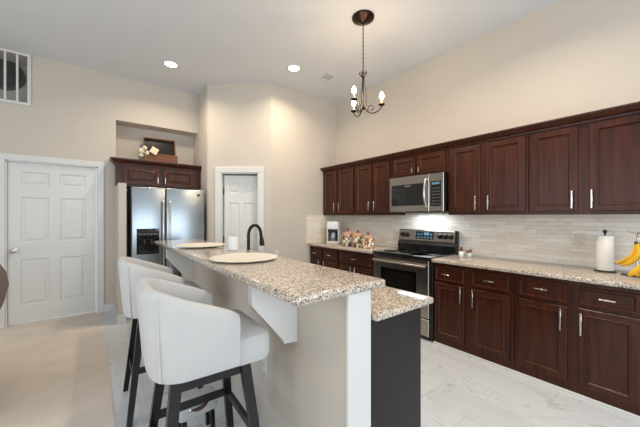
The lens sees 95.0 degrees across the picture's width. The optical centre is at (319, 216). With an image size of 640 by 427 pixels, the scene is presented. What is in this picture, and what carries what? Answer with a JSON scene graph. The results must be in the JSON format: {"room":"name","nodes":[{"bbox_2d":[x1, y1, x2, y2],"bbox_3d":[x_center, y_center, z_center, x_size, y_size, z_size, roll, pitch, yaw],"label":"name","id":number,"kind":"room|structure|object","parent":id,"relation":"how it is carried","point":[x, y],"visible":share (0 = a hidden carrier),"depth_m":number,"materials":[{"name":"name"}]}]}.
{"room":"kitchen","nodes":[
{"label":"kitchen","id":0,"kind":"room"},
{"bbox_2d":[0,311,114,426],"bbox_3d":[-1.860,1.417,0.043,3.115,0.106,8.350,0,0,-38],"label":"floor","id":1,"kind":"structure","parent":0,"point":[54,372],"depth_m":2.54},
{"bbox_2d":[0,264,8,308],"bbox_3d":[-2.670,0.867,1.918,0.855,0.994,1.030,0,0,-44],"label":"armchair","id":2,"kind":"object","parent":1,"relation":"on","point":[4,284],"visible":1,"depth_m":2.12,"materials":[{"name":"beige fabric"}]},
{"bbox_2d":[0,50,197,303],"bbox_3d":[-3.863,-0.340,3.679,4.410,3.420,0.150,0,0,-38],"label":"wall","id":3,"kind":"structure","parent":0,"point":[74,112],"depth_m":4.09,"materials":[{"name":"beige paint"}]},
{"bbox_2d":[0,47,30,105],"bbox_3d":[-4.047,-1.722,3.663,0.670,0.655,0.390,0,0,-38],"label":"air vent","id":4,"kind":"object","parent":3,"relation":"in","point":[21,96],"depth_m":3.77,"materials":[{"name":"white metal"}]},
{"bbox_2d":[8,162,95,324],"bbox_3d":[-3.507,0.333,3.872,0.866,2.015,0.108,0,0,-38],"label":"door","id":5,"kind":"structure","parent":3,"relation":"in","point":[52,208],"depth_m":3.86,"materials":[{"name":"white paint"}]},
{"bbox_2d":[0,153,103,328],"bbox_3d":[-3.532,0.300,3.905,1.051,2.140,0.138,0,0,-38],"label":"trim","id":6,"kind":"structure","parent":3,"relation":"attached to","point":[5,158],"depth_m":3.86,"materials":[{"name":"white paint"}]},
{"bbox_2d":[115,183,125,315],"bbox_3d":[-2.736,0.472,4.016,0.085,1.795,0.700,0,0,-38],"label":"wall","id":7,"kind":"structure","parent":0,"point":[120,188],"depth_m":3.75,"materials":[{"name":"beige paint"}]},
{"bbox_2d":[104,303,126,324],"bbox_3d":[-2.784,1.315,3.970,0.132,0.110,0.734,0,0,-45],"label":"baseboard","id":8,"kind":"structure","parent":7,"relation":"attached to","point":[121,319],"depth_m":3.96,"materials":[{"name":"white paint"}]},
{"bbox_2d":[116,123,194,190],"bbox_3d":[-2.716,-0.055,4.810,1.210,2.850,0.230,0,0,-38],"label":"wall","id":9,"kind":"structure","parent":0,"point":[129,138],"depth_m":4.71,"materials":[{"name":"beige paint"}]},
{"bbox_2d":[109,157,201,189],"bbox_3d":[-2.565,-0.624,4.602,1.210,0.388,0.524,0,0,-38],"label":"upper cabinet","id":10,"kind":"object","parent":9,"relation":"attached to","point":[132,172],"visible":0.98,"depth_m":4.40,"materials":[{"name":"brown wood"}]},
{"bbox_2d":[139,146,148,159],"bbox_3d":[-2.632,-0.935,4.386,0.145,0.235,0.054,0,0,-38],"label":"flower spray","id":11,"kind":"object","parent":10,"relation":"on","point":[143,149],"visible":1,"depth_m":4.38,"materials":[{"name":"beige plant"}]},
{"bbox_2d":[143,137,177,162],"bbox_3d":[-2.542,-1.033,4.661,0.468,0.428,0.274,0,0,-36],"label":"wooden box","id":12,"kind":"object","parent":10,"relation":"on","point":[166,153],"visible":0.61,"depth_m":4.68,"materials":[{"name":"brown wood"}]},
{"bbox_2d":[149,146,158,154],"bbox_3d":[-2.530,-1.000,4.473,0.134,0.134,0.016,0,0,-38],"label":"flower","id":13,"kind":"object","parent":12,"relation":"attached to","point":[153,150],"visible":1,"depth_m":4.47,"materials":[{"name":"beige paper"}]},
{"bbox_2d":[193,85,206,240],"bbox_3d":[-2.113,-0.340,5.101,0.100,3.420,1.250,0,0,-38],"label":"wall","id":14,"kind":"structure","parent":0,"point":[200,139],"depth_m":4.75,"materials":[{"name":"beige paint"}]},
{"bbox_2d":[207,83,270,253],"bbox_3d":[-1.253,-0.340,4.595,1.001,3.420,0.100,0,0,3],"label":"wall","id":15,"kind":"structure","parent":0,"point":[238,115],"depth_m":4.55,"materials":[{"name":"beige paint"}]},
{"bbox_2d":[215,167,263,252],"bbox_3d":[-1.246,0.302,4.596,0.765,2.135,0.138,0,0,3],"label":"trim","id":16,"kind":"structure","parent":15,"relation":"attached to","point":[220,172],"depth_m":4.54,"materials":[{"name":"white paint"}]},
{"bbox_2d":[223,175,256,251],"bbox_3d":[-1.246,0.358,4.640,0.547,2.000,0.050,0,0,-4],"label":"door","id":17,"kind":"structure","parent":15,"relation":"in","point":[240,192],"depth_m":4.63,"materials":[{"name":"white paint"}]},
{"bbox_2d":[181,261,345,426],"bbox_3d":[-0.765,0.856,2.553,0.137,1.028,3.068,0,0,-38],"label":"wall","id":18,"kind":"structure","parent":0,"point":[304,383],"depth_m":1.58,"materials":[{"name":"beige paint"}]},
{"bbox_2d":[166,249,192,277],"bbox_3d":[-1.538,0.515,3.215,0.270,0.346,0.045,0,0,-38],"label":"corbel","id":19,"kind":"object","parent":18,"relation":"attached to","point":[184,265],"visible":0.78,"depth_m":3.20,"materials":[{"name":"white paint"}]},
{"bbox_2d":[262,357,266,373],"bbox_3d":[-0.366,0.960,1.919,0.009,0.116,0.072,0,0,-38],"label":"wall outlet","id":20,"kind":"object","parent":18,"relation":"attached to","point":[264,361],"visible":0.8,"depth_m":1.91,"materials":[{"name":"white paint"}]},
{"bbox_2d":[154,239,384,306],"bbox_3d":[-0.851,0.320,2.485,0.516,0.040,3.150,0,0,-38],"label":"countertop","id":21,"kind":"structure","parent":18,"relation":"on","point":[297,283],"depth_m":1.48,"materials":[{"name":"stone"}]},
{"bbox_2d":[176,242,223,247],"bbox_3d":[-1.181,0.290,2.907,0.448,0.019,0.448,0,0,-38],"label":"placemat","id":22,"kind":"object","parent":21,"relation":"on","point":[187,245],"visible":1,"depth_m":2.87,"materials":[{"name":"beige fabric"}]},
{"bbox_2d":[227,236,238,250],"bbox_3d":[-0.763,0.240,2.573,0.094,0.120,0.094,0,0,-38],"label":"cup","id":23,"kind":"object","parent":21,"relation":"on","point":[233,242],"visible":0.98,"depth_m":2.53,"materials":[{"name":"white ceramic"}]},
{"bbox_2d":[209,253,276,262],"bbox_3d":[-0.527,0.290,2.035,0.454,0.019,0.454,0,0,-38],"label":"placemat","id":24,"kind":"object","parent":21,"relation":"on","point":[233,257],"visible":1,"depth_m":2.04,"materials":[{"name":"beige fabric"}]},
{"bbox_2d":[248,286,297,343],"bbox_3d":[-0.244,0.515,1.548,0.270,0.346,0.045,0,0,-38],"label":"corbel","id":25,"kind":"object","parent":18,"relation":"attached to","point":[280,316],"visible":0.78,"depth_m":1.54,"materials":[{"name":"white paint"}]},
{"bbox_2d":[346,290,370,426],"bbox_3d":[0.177,0.857,1.330,0.147,1.026,0.017,0,0,-38],"label":"trim","id":26,"kind":"structure","parent":18,"relation":"attached to","point":[358,305],"depth_m":1.32,"materials":[{"name":"white paint"}]},
{"bbox_2d":[0,0,558,102],"bbox_3d":[-0.676,-2.100,1.279,6.800,0.100,9.150,0,0,-38],"label":"ceiling","id":27,"kind":"structure","parent":0,"point":[212,42],"depth_m":3.34,"materials":[{"name":"paint"}]},
{"bbox_2d":[163,60,178,67],"bbox_3d":[-2.007,-2.044,3.946,0.196,0.010,0.196,0,0,-38],"label":"recessed light","id":28,"kind":"object","parent":27,"relation":"in","point":[168,63],"visible":1,"depth_m":3.94,"materials":[{"name":"white paint"}]},
{"bbox_2d":[287,64,300,71],"bbox_3d":[-0.361,-2.044,4.052,0.196,0.010,0.196,0,0,-38],"label":"recessed light","id":29,"kind":"object","parent":27,"relation":"in","point":[293,68],"visible":1,"depth_m":4.05,"materials":[{"name":"white paint"}]},
{"bbox_2d":[318,72,336,80],"bbox_3d":[0.106,-2.045,4.298,0.180,0.010,0.223,0,0,-38],"label":"ceiling vent","id":30,"kind":"object","parent":27,"relation":"in","point":[327,76],"visible":1,"depth_m":4.29,"materials":[{"name":"white metal"}]},
{"bbox_2d":[351,9,384,116],"bbox_3d":[0.410,-1.551,3.023,0.384,0.997,0.380,0,0,-38],"label":"chandelier","id":31,"kind":"object","parent":27,"relation":"hanging from","point":[364,17],"visible":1,"depth_m":3.00,"materials":[{"name":"brown metal"}]},
{"bbox_2d":[271,83,335,262],"bbox_3d":[-0.259,-0.340,4.960,1.325,3.420,0.112,0,0,-38],"label":"wall","id":32,"kind":"structure","parent":0,"point":[303,126],"depth_m":4.84,"materials":[{"name":"beige paint"}]},
{"bbox_2d":[103,311,639,426],"bbox_3d":[0.582,1.420,2.320,3.535,0.100,8.950,0,0,-38],"label":"floor","id":33,"kind":"structure","parent":0,"point":[458,389],"depth_m":2.21,"materials":[{"name":"tile"}]},
{"bbox_2d":[118,256,202,426],"bbox_3d":[-1.204,0.835,2.231,0.552,1.070,0.526,0,0,-36],"label":"bar stool","id":34,"kind":"object","parent":33,"relation":"on","point":[130,269],"visible":0.56,"depth_m":1.96,"materials":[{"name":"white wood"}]},
{"bbox_2d":[126,186,203,276],"bbox_3d":[-2.360,0.476,4.471,0.947,1.748,0.843,0,0,-38],"label":"refrigerator","id":35,"kind":"object","parent":33,"relation":"on","point":[152,214],"visible":0.57,"depth_m":4.13,"materials":[{"name":"silver metal"}]},
{"bbox_2d":[178,385,216,426],"bbox_3d":[-0.767,1.240,1.830,0.250,0.260,0.149,0,0,-44],"label":"footstool","id":36,"kind":"object","parent":33,"relation":"on","point":[208,407],"visible":0.61,"depth_m":1.82,"materials":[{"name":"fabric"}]},
{"bbox_2d":[135,278,269,426],"bbox_3d":[-0.591,0.835,1.466,0.552,1.070,0.526,0,0,-36],"label":"bar stool","id":37,"kind":"object","parent":33,"relation":"on","point":[188,342],"visible":1,"depth_m":1.25,"materials":[{"name":"fabric"}]},
{"bbox_2d":[310,246,339,269],"bbox_3d":[0.258,0.931,4.834,0.602,0.878,0.740,0,0,-38],"label":"base cabinet","id":38,"kind":"object","parent":33,"relation":"on","point":[327,257],"visible":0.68,"depth_m":4.62,"materials":[{"name":"brown wood"}]},
{"bbox_2d":[340,250,372,276],"bbox_3d":[0.698,0.931,4.268,0.602,0.878,0.686,0,0,-38],"label":"base cabinet","id":39,"kind":"object","parent":33,"relation":"on","point":[351,261],"visible":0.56,"depth_m":4.07,"materials":[{"name":"brown wood"}]},
{"bbox_2d":[308,242,394,253],"bbox_3d":[0.476,0.473,4.564,0.626,0.036,1.416,0,0,-38],"label":"countertop","id":40,"kind":"structure","parent":39,"relation":"on","point":[339,246],"depth_m":4.26,"materials":[{"name":"stone"}]},
{"bbox_2d":[327,221,340,243],"bbox_3d":[0.235,0.272,4.939,0.200,0.365,0.232,0,0,16],"label":"coffee maker","id":41,"kind":"object","parent":40,"relation":"on","point":[333,227],"visible":1,"depth_m":4.86,"materials":[{"name":"white plastic"}]},
{"bbox_2d":[328,229,337,231],"bbox_3d":[0.226,0.238,4.907,0.170,0.037,0.102,0,0,16],"label":"basket","id":42,"kind":"object","parent":41,"relation":"on","point":[329,230],"depth_m":4.86,"materials":[{"name":"black plastic"}]},
{"bbox_2d":[342,229,353,246],"bbox_3d":[0.427,0.323,4.472,0.176,0.263,0.176,0,0,31],"label":"canister","id":43,"kind":"object","parent":40,"relation":"on","point":[347,236],"visible":0.94,"depth_m":4.40,"materials":[{"name":"ceramic"}]},
{"bbox_2d":[352,230,363,247],"bbox_3d":[0.561,0.331,4.316,0.168,0.248,0.168,0,0,0],"label":"canister","id":44,"kind":"object","parent":40,"relation":"on","point":[357,239],"visible":0.94,"depth_m":4.25,"materials":[{"name":"ceramic"}]},
{"bbox_2d":[362,232,373,248],"bbox_3d":[0.680,0.341,4.130,0.160,0.228,0.160,0,0,8],"label":"canister","id":45,"kind":"object","parent":40,"relation":"on","point":[368,240],"visible":1,"depth_m":4.07,"materials":[{"name":"ceramic"}]},
{"bbox_2d":[371,307,420,426],"bbox_3d":[-0.492,0.931,2.681,0.439,0.878,2.962,0,0,-38],"label":"island end panel","id":46,"kind":"object","parent":33,"relation":"on","point":[395,340],"visible":0.11,"depth_m":1.49,"materials":[{"name":"black wood"}]},
{"bbox_2d":[371,286,432,321],"bbox_3d":[-0.481,0.472,2.700,0.479,0.037,3.045,0,0,-38],"label":"countertop","id":47,"kind":"structure","parent":46,"relation":"on","point":[386,302],"depth_m":1.56,"materials":[{"name":"stone"}]},
{"bbox_2d":[247,224,264,249],"bbox_3d":[-0.619,0.264,2.867,0.203,0.380,0.136,0,0,-38],"label":"faucet","id":48,"kind":"object","parent":47,"relation":"on","point":[261,240],"visible":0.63,"depth_m":2.88,"materials":[{"name":"black metal"}]},
{"bbox_2d":[372,229,458,340],"bbox_3d":[1.159,0.775,3.653,0.660,1.190,0.840,0,0,-38],"label":"stove","id":49,"kind":"object","parent":33,"relation":"on","point":[409,267],"visible":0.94,"depth_m":3.51,"materials":[{"name":"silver metal"}]},
{"bbox_2d":[372,248,455,259],"bbox_3d":[1.144,0.459,3.641,0.527,0.028,0.840,0,0,-38],"label":"cooktop","id":50,"kind":"object","parent":49,"relation":"in","point":[402,253],"depth_m":3.57,"materials":[{"name":"black glass"}]},
{"bbox_2d":[434,262,514,369],"bbox_3d":[1.664,0.931,3.024,0.602,0.878,0.764,0,0,-38],"label":"base cabinet","id":51,"kind":"object","parent":33,"relation":"on","point":[474,308],"visible":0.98,"depth_m":2.80,"materials":[{"name":"brown wood"}]},
{"bbox_2d":[515,273,639,415],"bbox_3d":[2.156,0.931,2.391,0.602,0.878,0.832,0,0,-38],"label":"base cabinet","id":52,"kind":"object","parent":33,"relation":"on","point":[581,338],"visible":0.98,"depth_m":2.20,"materials":[{"name":"brown wood"}]},
{"bbox_2d":[431,255,639,289],"bbox_3d":[1.935,0.473,2.685,0.626,0.036,1.628,0,0,-38],"label":"countertop","id":53,"kind":"structure","parent":52,"relation":"on","point":[556,271],"depth_m":2.50,"materials":[{"name":"stone"}]},
{"bbox_2d":[459,247,463,256],"bbox_3d":[1.589,0.398,3.292,0.057,0.114,0.070,0,0,-4],"label":"shaker","id":54,"kind":"object","parent":53,"relation":"on","point":[461,252],"visible":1,"depth_m":3.27,"materials":[{"name":"white ceramic"}]},
{"bbox_2d":[465,249,471,256],"bbox_3d":[1.663,0.411,3.267,0.076,0.088,0.052,0,0,-37],"label":"shaker","id":55,"kind":"object","parent":53,"relation":"on","point":[469,252],"visible":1,"depth_m":3.25,"materials":[{"name":"white ceramic"}]},
{"bbox_2d":[593,230,616,272],"bbox_3d":[2.355,0.283,2.421,0.144,0.343,0.144,0,0,-38],"label":"paper towel holder","id":56,"kind":"object","parent":53,"relation":"on","point":[603,231],"visible":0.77,"depth_m":2.40,"materials":[{"name":"black metal"}]},
{"bbox_2d":[596,235,613,270],"bbox_3d":[2.355,0.301,2.421,0.108,0.284,0.108,0,0,-38],"label":"paper towel roll","id":57,"kind":"object","parent":56,"relation":"on","point":[604,244],"visible":0.99,"depth_m":2.38,"materials":[{"name":"white paper"}]},
{"bbox_2d":[620,231,639,276],"bbox_3d":[2.438,0.286,2.241,0.196,0.338,0.196,0,0,-38],"label":"stand","id":58,"kind":"object","parent":53,"relation":"on","point":[638,234],"visible":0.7,"depth_m":2.27,"materials":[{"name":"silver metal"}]},
{"bbox_2d":[614,241,639,265],"bbox_3d":[2.384,0.301,2.224,0.087,0.219,0.216,0,0,-26],"label":"banana bunch","id":59,"kind":"object","parent":58,"relation":"hanging from","point":[634,256],"visible":1,"depth_m":2.23,"materials":[{"name":"yellow food"}]},
{"bbox_2d":[627,264,639,276],"bbox_3d":[2.321,0.362,2.100,0.079,0.162,0.161,0,0,-38],"label":"banana bunch","id":60,"kind":"object","parent":53,"relation":"on","point":[635,271],"visible":1,"depth_m":2.12,"materials":[{"name":"yellow food"}]},
{"bbox_2d":[433,341,639,419],"bbox_3d":[1.718,1.359,2.537,0.014,0.022,1.600,0,0,-38],"label":"trim","id":61,"kind":"structure","parent":52,"relation":"attached to","point":[435,342],"depth_m":2.37,"materials":[{"name":"white paint"}]},
{"bbox_2d":[336,0,639,271],"bbox_3d":[1.899,-0.290,3.374,0.162,3.520,9.000,0,0,-38],"label":"wall","id":62,"kind":"structure","parent":0,"point":[563,58],"depth_m":3.08,"materials":[{"name":"beige paint"}]},
{"bbox_2d":[323,167,354,214],"bbox_3d":[0.397,-0.403,4.909,0.352,0.775,0.792,0,0,-38],"label":"upper cabinet","id":63,"kind":"object","parent":62,"relation":"attached to","point":[338,185],"visible":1,"depth_m":4.78,"materials":[{"name":"brown wood"}]},
{"bbox_2d":[355,160,404,214],"bbox_3d":[0.858,-0.403,4.315,0.352,0.775,0.704,0,0,-38],"label":"upper cabinet","id":64,"kind":"object","parent":62,"relation":"attached to","point":[372,181],"visible":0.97,"depth_m":4.20,"materials":[{"name":"brown wood"}]},
{"bbox_2d":[393,149,447,177],"bbox_3d":[1.312,-0.646,3.720,0.340,0.288,0.784,0,0,-38],"label":"upper cabinet","id":65,"kind":"object","parent":62,"relation":"attached to","point":[437,161],"visible":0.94,"depth_m":3.58,"materials":[{"name":"brown wood"}]},
{"bbox_2d":[390,172,447,212],"bbox_3d":[1.275,-0.271,3.676,0.447,0.455,0.756,0,0,-38],"label":"microwave","id":66,"kind":"object","parent":65,"relation":"attached to","point":[424,193],"visible":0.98,"depth_m":3.51,"materials":[{"name":"silver metal"}]},
{"bbox_2d":[448,134,528,214],"bbox_3d":[1.797,-0.403,3.105,0.352,0.775,0.776,0,0,-38],"label":"upper cabinet","id":67,"kind":"object","parent":62,"relation":"attached to","point":[490,177],"visible":0.97,"depth_m":2.96,"materials":[{"name":"brown wood"}]},
{"bbox_2d":[576,233,585,246],"bbox_3d":[2.355,0.215,2.646,0.009,0.116,0.072,0,0,-38],"label":"wall outlet","id":68,"kind":"object","parent":62,"relation":"attached to","point":[580,238],"visible":1,"depth_m":2.64,"materials":[{"name":"beige plastic"}]},
{"bbox_2d":[529,113,639,214],"bbox_3d":[2.301,-0.403,2.457,0.352,0.775,0.858,0,0,-38],"label":"upper cabinet","id":69,"kind":"object","parent":62,"relation":"attached to","point":[590,168],"visible":1,"depth_m":2.40,"materials":[{"name":"brown wood"}]},
{"bbox_2d":[320,101,639,172],"bbox_3d":[1.232,-0.798,3.572,0.072,0.067,3.930,0,0,-38],"label":"crown molding","id":70,"kind":"structure","parent":69,"relation":"attached to","point":[631,108],"depth_m":2.79,"materials":[{"name":"brown wood"}]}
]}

